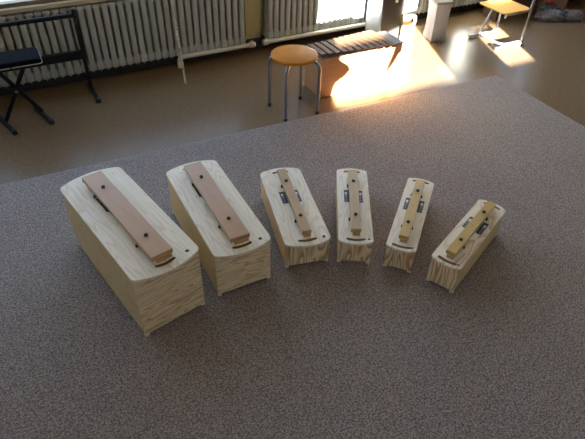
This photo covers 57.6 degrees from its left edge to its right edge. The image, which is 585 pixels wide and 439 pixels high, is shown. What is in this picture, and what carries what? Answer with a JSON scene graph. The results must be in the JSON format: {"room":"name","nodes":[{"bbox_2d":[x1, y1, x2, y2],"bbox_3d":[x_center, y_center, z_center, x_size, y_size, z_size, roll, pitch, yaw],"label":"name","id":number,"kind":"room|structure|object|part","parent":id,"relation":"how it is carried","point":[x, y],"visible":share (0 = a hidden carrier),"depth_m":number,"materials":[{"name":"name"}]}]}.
{"room":"music room","nodes":[
{"label":"music room","id":0,"kind":"room"},
{"bbox_2d":[0,0,263,73],"bbox_3d":[-0.558,-2.812,4.019,10.000,3.100,0.390,-18,44,-22],"label":"wall","id":1,"kind":"structure","parent":0,"point":[253,9],"depth_m":4.78,"materials":[{"name":"yellow paint"}]},
{"bbox_2d":[0,0,65,8],"bbox_3d":[-2.414,-2.171,3.030,4.720,1.995,0.060,-18,44,-22],"label":"window","id":2,"kind":"structure","parent":1,"relation":"in","point":[15,3],"depth_m":3.84,"materials":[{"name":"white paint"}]},
{"bbox_2d":[0,0,112,14],"bbox_3d":[-2.481,-1.421,3.713,4.680,0.035,0.230,-18,44,-22],"label":"trim","id":3,"kind":"structure","parent":1,"relation":"attached to","point":[43,6],"depth_m":3.90,"materials":[{"name":"stone"}]},
{"bbox_2d":[0,0,255,87],"bbox_3d":[-1.448,-1.474,4.327,2.421,0.615,0.208,-17,44,-21],"label":"radiator","id":4,"kind":"object","parent":1,"relation":"attached to","point":[144,31],"visible":0.91,"depth_m":4.31,"materials":[{"name":"metal"}]},
{"bbox_2d":[0,2,483,95],"bbox_3d":[-0.544,-1.598,4.920,9.600,0.082,0.100,-18,44,-22],"label":"baseboard","id":5,"kind":"structure","parent":1,"relation":"attached to","point":[105,72],"depth_m":4.59,"materials":[{"name":"black rubber"}]},
{"bbox_2d":[262,0,484,44],"bbox_3d":[0.993,-2.258,5.346,2.941,0.615,0.223,-18,44,-22],"label":"radiator","id":6,"kind":"object","parent":1,"relation":"attached to","point":[284,20],"visible":0.66,"depth_m":5.02,"materials":[{"name":"metal"}]},
{"bbox_2d":[0,0,584,184],"bbox_3d":[1.040,0.433,2.707,10.000,0.100,7.550,-18,44,-22],"label":"floor","id":7,"kind":"structure","parent":0,"point":[152,109],"depth_m":4.31,"materials":[{"name":"brown laminate"}]},
{"bbox_2d":[0,47,54,134],"bbox_3d":[-1.917,-0.898,3.736,0.404,0.474,0.336,-18,44,-22],"label":"bench","id":8,"kind":"object","parent":7,"relation":"on","point":[26,57],"visible":1,"depth_m":3.68,"materials":[{"name":"black metal"}]},
{"bbox_3d":[-1.950,-0.895,3.745,0.259,0.408,0.025,-18,44,-22],"label":"leg","id":9,"kind":"part","parent":8,"relation":"part of","materials":[{"name":"black metal"}]},
{"bbox_3d":[-1.932,-1.085,3.627,0.395,0.049,0.235,-18,44,-22],"label":"seat","id":10,"kind":"part","parent":8,"relation":"part of","materials":[{"name":"black leather"}]},
{"bbox_3d":[-1.950,-0.924,3.780,0.247,0.407,0.025,-18,44,-22],"label":"leg","id":11,"kind":"part","parent":8,"relation":"part of","materials":[{"name":"black metal"}]},
{"bbox_2d":[0,8,100,102],"bbox_3d":[-2.110,-1.067,3.803,1.262,0.635,0.345,-18,44,-22],"label":"metal stand","id":12,"kind":"object","parent":7,"relation":"on","point":[77,54],"visible":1,"depth_m":4.01,"materials":[{"name":"black painted metal"},{"name":"black rubber"}]},
{"bbox_3d":[-2.159,-1.104,3.889,1.200,0.070,0.026,-18,44,-22],"label":"cross panel","id":13,"kind":"part","parent":12,"relation":"part of","materials":[{"name":"black metal"}]},
{"bbox_2d":[170,0,185,83],"bbox_3d":[-0.942,-1.601,4.264,0.022,0.905,0.457,-11,42,-15],"label":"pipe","id":14,"kind":"object","parent":7,"relation":"on","point":[171,1],"visible":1,"depth_m":4.30,"materials":[{"name":"white metal"}]},
{"bbox_2d":[0,75,584,438],"bbox_3d":[0.073,0.883,2.052,6.000,0.008,4.600,-16,43,-20],"label":"carpet","id":15,"kind":"object","parent":7,"relation":"on","point":[330,349],"visible":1,"depth_m":2.58,"materials":[{"name":"grey carpet"}]},
{"bbox_2d":[60,167,204,336],"bbox_3d":[-0.789,0.111,2.602,0.323,0.424,0.876,-27,48,-30],"label":"box","id":16,"kind":"object","parent":15,"relation":"on","point":[151,265],"visible":1,"depth_m":2.43,"materials":[{"name":"beige wood"}]},
{"bbox_3d":[-1.036,-0.069,2.845,0.314,0.351,0.005,-27,48,-30],"label":"panel","id":17,"kind":"part","parent":16,"relation":"part of","materials":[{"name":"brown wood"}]},
{"bbox_3d":[-0.907,0.189,2.543,0.012,0.351,0.775,-27,48,-30],"label":"panel","id":18,"kind":"part","parent":16,"relation":"part of","materials":[{"name":"brown wood"}]},
{"bbox_3d":[-0.786,-0.009,2.501,0.323,0.012,0.876,-27,48,-30],"label":"plate","id":19,"kind":"part","parent":16,"relation":"part of","materials":[{"name":"brown wood"}]},
{"bbox_3d":[-0.543,0.329,2.390,0.314,0.351,0.005,-27,48,-30],"label":"panel","id":20,"kind":"part","parent":16,"relation":"part of","materials":[{"name":"brown wood"}]},
{"bbox_2d":[166,160,270,295],"bbox_3d":[-0.404,0.003,2.818,0.294,0.330,0.813,-18,44,-22],"label":"box","id":21,"kind":"object","parent":15,"relation":"on","point":[233,245],"visible":1,"depth_m":2.65,"materials":[{"name":"beige wood"}]},
{"bbox_3d":[-0.571,-0.188,3.077,0.285,0.256,0.005,-18,44,-22],"label":"panel","id":22,"kind":"part","parent":21,"relation":"part of","materials":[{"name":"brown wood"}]},
{"bbox_3d":[-0.525,0.060,2.784,0.012,0.256,0.719,-18,44,-22],"label":"panel","id":23,"kind":"part","parent":21,"relation":"part of","materials":[{"name":"brown wood"}]},
{"bbox_3d":[-0.237,0.231,2.591,0.285,0.256,0.005,-18,44,-22],"label":"panel","id":24,"kind":"part","parent":21,"relation":"part of","materials":[{"name":"brown wood"}]},
{"bbox_2d":[260,168,329,267],"bbox_3d":[0.001,-0.043,2.973,0.244,0.220,0.698,-8,41,-12],"label":"box","id":25,"kind":"object","parent":15,"relation":"on","point":[301,233],"visible":1,"depth_m":2.85,"materials":[{"name":"brown wood"}]},
{"bbox_3d":[-0.108,-0.009,2.966,0.012,0.146,0.617,-8,41,-12],"label":"panel","id":26,"kind":"part","parent":25,"relation":"part of","materials":[{"name":"brown wood"}]},
{"bbox_3d":[0.077,0.171,2.760,0.235,0.146,0.005,-8,41,-12],"label":"panel","id":27,"kind":"part","parent":25,"relation":"part of","materials":[{"name":"brown wood"}]},
{"bbox_2d":[335,168,373,262],"bbox_3d":[0.339,-0.050,3.000,0.181,0.210,0.676,3,40,1],"label":"box","id":28,"kind":"object","parent":15,"relation":"on","point":[354,231],"visible":1,"depth_m":2.86,"materials":[{"name":"brown wood"}]},
{"bbox_3d":[0.259,-0.035,3.018,0.012,0.137,0.610,3,40,1],"label":"panel","id":29,"kind":"part","parent":28,"relation":"part of","materials":[{"name":"brown wood"}]},
{"bbox_3d":[0.324,0.167,2.781,0.172,0.137,0.005,3,40,1],"label":"panel","id":30,"kind":"part","parent":28,"relation":"part of","materials":[{"name":"brown wood"}]},
{"bbox_2d":[383,178,433,272],"bbox_3d":[0.653,-0.001,2.954,0.154,0.210,0.660,14,42,14],"label":"box","id":31,"kind":"object","parent":15,"relation":"on","point":[402,242],"visible":1,"depth_m":2.81,"materials":[{"name":"brown wood"}]},
{"bbox_3d":[0.549,0.200,2.751,0.145,0.136,0.005,14,42,14],"label":"panel","id":32,"kind":"part","parent":31,"relation":"part of","materials":[{"name":"brown wood"}]},
{"bbox_2d":[426,199,505,293],"bbox_3d":[0.926,0.112,2.813,0.157,0.230,0.624,28,47,28],"label":"box","id":33,"kind":"object","parent":15,"relation":"on","point":[455,256],"visible":1,"depth_m":2.71,"materials":[{"name":"brown wood"}]},
{"bbox_3d":[0.750,0.272,2.656,0.148,0.157,0.005,28,47,28],"label":"panel","id":34,"kind":"part","parent":33,"relation":"part of","materials":[{"name":"brown wood"}]},
{"bbox_3d":[0.979,0.160,2.798,0.012,0.157,0.564,28,47,28],"label":"panel","id":35,"kind":"part","parent":33,"relation":"part of","materials":[{"name":"brown wood"}]},
{"bbox_2d":[268,44,320,121],"bbox_3d":[0.010,-1.022,3.971,0.341,0.450,0.341,-18,44,-22],"label":"round stool","id":36,"kind":"object","parent":7,"relation":"on","point":[289,55],"visible":1,"depth_m":3.84,"materials":[{"name":"orange wood"}]},
{"bbox_3d":[-0.102,-1.041,4.000,0.174,0.411,0.025,12,41,12],"label":"leg","id":37,"kind":"part","parent":36,"relation":"part of","materials":[{"name":"grey metal"}]},
{"bbox_3d":[-0.025,-0.945,3.889,0.025,0.411,0.174,12,41,12],"label":"leg","id":38,"kind":"part","parent":36,"relation":"part of","materials":[{"name":"grey metal"}]},
{"bbox_3d":[0.015,-1.184,3.834,0.341,0.026,0.341,-18,44,-22],"label":"seat","id":39,"kind":"part","parent":36,"relation":"part of","materials":[{"name":"orange wood"}]},
{"bbox_3d":[0.044,-1.088,4.062,0.025,0.411,0.174,12,41,12],"label":"leg","id":40,"kind":"part","parent":36,"relation":"part of","materials":[{"name":"grey metal"}]},
{"bbox_3d":[0.121,-0.992,3.951,0.174,0.411,0.025,12,41,12],"label":"leg","id":41,"kind":"part","parent":36,"relation":"part of","materials":[{"name":"grey metal"}]},
{"bbox_2d":[304,30,404,97],"bbox_3d":[0.513,-1.279,4.365,0.778,0.359,0.360,-18,44,-22],"label":"xylophone","id":42,"kind":"object","parent":7,"relation":"on","point":[368,58],"visible":0.94,"depth_m":4.27,"materials":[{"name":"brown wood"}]},
{"bbox_3d":[0.170,-1.173,4.254,0.016,0.323,0.228,-18,44,-22],"label":"panel","id":43,"kind":"part","parent":42,"relation":"part of","materials":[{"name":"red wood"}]},
{"bbox_3d":[0.556,-1.209,4.311,0.760,0.323,0.016,-18,44,-22],"label":"panel","id":44,"kind":"part","parent":42,"relation":"part of","materials":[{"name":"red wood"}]},
{"bbox_2d":[365,0,405,38],"bbox_3d":[0.886,-2.010,5.036,0.271,0.610,0.246,-18,44,-22],"label":"equipment case","id":45,"kind":"object","parent":7,"relation":"on","point":[382,15],"visible":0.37,"depth_m":5.00,"materials":[{"name":"grey plastic"}]},
{"bbox_3d":[0.769,-1.975,4.990,0.008,0.590,0.218,-18,44,-22],"label":"panel","id":46,"kind":"part","parent":45,"relation":"part of","materials":[{"name":"silver metal"}]},
{"bbox_3d":[0.939,-1.945,4.961,0.271,0.579,0.009,-18,44,-22],"label":"edge trim","id":47,"kind":"part","parent":45,"relation":"part of","materials":[{"name":"silver metal"}]},
{"bbox_2d":[400,15,411,44],"bbox_3d":[1.073,-1.804,5.069,0.085,0.280,0.020,-11,42,-14],"label":"board","id":48,"kind":"object","parent":7,"relation":"on","point":[406,22],"visible":0.79,"depth_m":5.05,"materials":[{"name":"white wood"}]},
{"bbox_2d":[423,0,453,41],"bbox_3d":[1.415,-1.957,5.193,0.173,0.372,0.193,-8,41,-11],"label":"box","id":49,"kind":"object","parent":7,"relation":"on","point":[439,10],"visible":1,"depth_m":5.14,"materials":[{"name":"grey"}]},
{"bbox_3d":[1.419,-2.091,5.081,0.166,0.022,0.188,-8,41,-11],"label":"lid","id":50,"kind":"part","parent":49,"relation":"part of","materials":[{"name":"beige cardboard"}]},
{"bbox_2d":[469,0,535,50],"bbox_3d":[2.031,-2.041,5.059,0.397,0.701,0.378,-18,44,-22],"label":"chair","id":51,"kind":"object","parent":7,"relation":"on","point":[506,7],"visible":1,"depth_m":5.10,"materials":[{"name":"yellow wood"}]},
{"bbox_3d":[2.017,-2.029,5.060,0.350,0.011,0.354,-18,44,-22],"label":"seat","id":52,"kind":"part","parent":51,"relation":"part of","materials":[{"name":"yellow wood"}]},
{"bbox_3d":[2.036,-2.023,5.082,0.286,0.023,0.338,-18,44,-22],"label":"seat frame","id":53,"kind":"part","parent":51,"relation":"part of","materials":[{"name":"grey metal"}]},
{"bbox_2d":[482,0,539,20],"bbox_3d":[2.377,-2.346,5.776,0.620,0.260,0.240,-14,42,-17],"label":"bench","id":54,"kind":"object","parent":7,"relation":"on","point":[494,16],"visible":0.47,"depth_m":5.76,"materials":[{"name":"brown wood"}]},
{"bbox_3d":[2.140,-2.277,5.710,0.030,0.230,0.220,-14,42,-17],"label":"panel","id":55,"kind":"part","parent":54,"relation":"part of","materials":[{"name":"brown wood"}]},
{"bbox_3d":[2.408,-2.304,5.728,0.490,0.200,0.020,-14,42,-17],"label":"panel","id":56,"kind":"part","parent":54,"relation":"part of","materials":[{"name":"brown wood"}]},
{"bbox_3d":[2.623,-2.393,5.865,0.030,0.230,0.220,-14,42,-17],"label":"panel","id":57,"kind":"part","parent":54,"relation":"part of","materials":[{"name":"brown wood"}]},
{"bbox_2d":[540,4,553,9],"bbox_3d":[2.844,-2.362,5.929,0.130,0.110,0.185,33,49,32],"label":"patterned bag","id":58,"kind":"object","parent":7,"relation":"on","point":[546,6],"visible":0.43,"depth_m":5.89,"materials":[{"name":"grey fabric"}]},
{"bbox_2d":[545,0,554,3],"bbox_3d":[2.845,-2.417,5.878,0.138,0.047,0.088,-22,46,-26],"label":"cloth","id":59,"kind":"object","parent":58,"relation":"on","point":[546,1],"visible":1,"depth_m":5.86,"materials":[{"name":"red"}]},
{"bbox_2d":[532,7,584,22],"bbox_3d":[2.909,-2.232,5.774,0.633,0.113,0.284,-1,40,-4],"label":"bundle","id":60,"kind":"object","parent":7,"relation":"on","point":[558,14],"visible":1,"depth_m":5.73,"materials":[{"name":"black fabric"}]},
{"bbox_2d":[554,0,584,11],"bbox_3d":[3.308,-2.637,5.970,0.500,0.500,0.300,1,40,-1],"label":"storage cabinet","id":61,"kind":"object","parent":7,"relation":"on","point":[564,4],"visible":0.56,"depth_m":6.06,"materials":[{"name":"brown wood"}]},
{"bbox_3d":[3.068,-2.642,5.967,0.020,0.500,0.300,1,40,-1],"label":"panel","id":62,"kind":"part","parent":61,"relation":"part of","materials":[{"name":"brown wood"}]},
{"bbox_2d":[565,1,584,11],"bbox_3d":[3.302,-2.454,6.125,0.460,0.020,0.300,1,40,-1],"label":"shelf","id":63,"kind":"object","parent":61,"relation":"attached to","point":[571,5],"depth_m":6.07,"materials":[{"name":"brown wood"}]}
]}

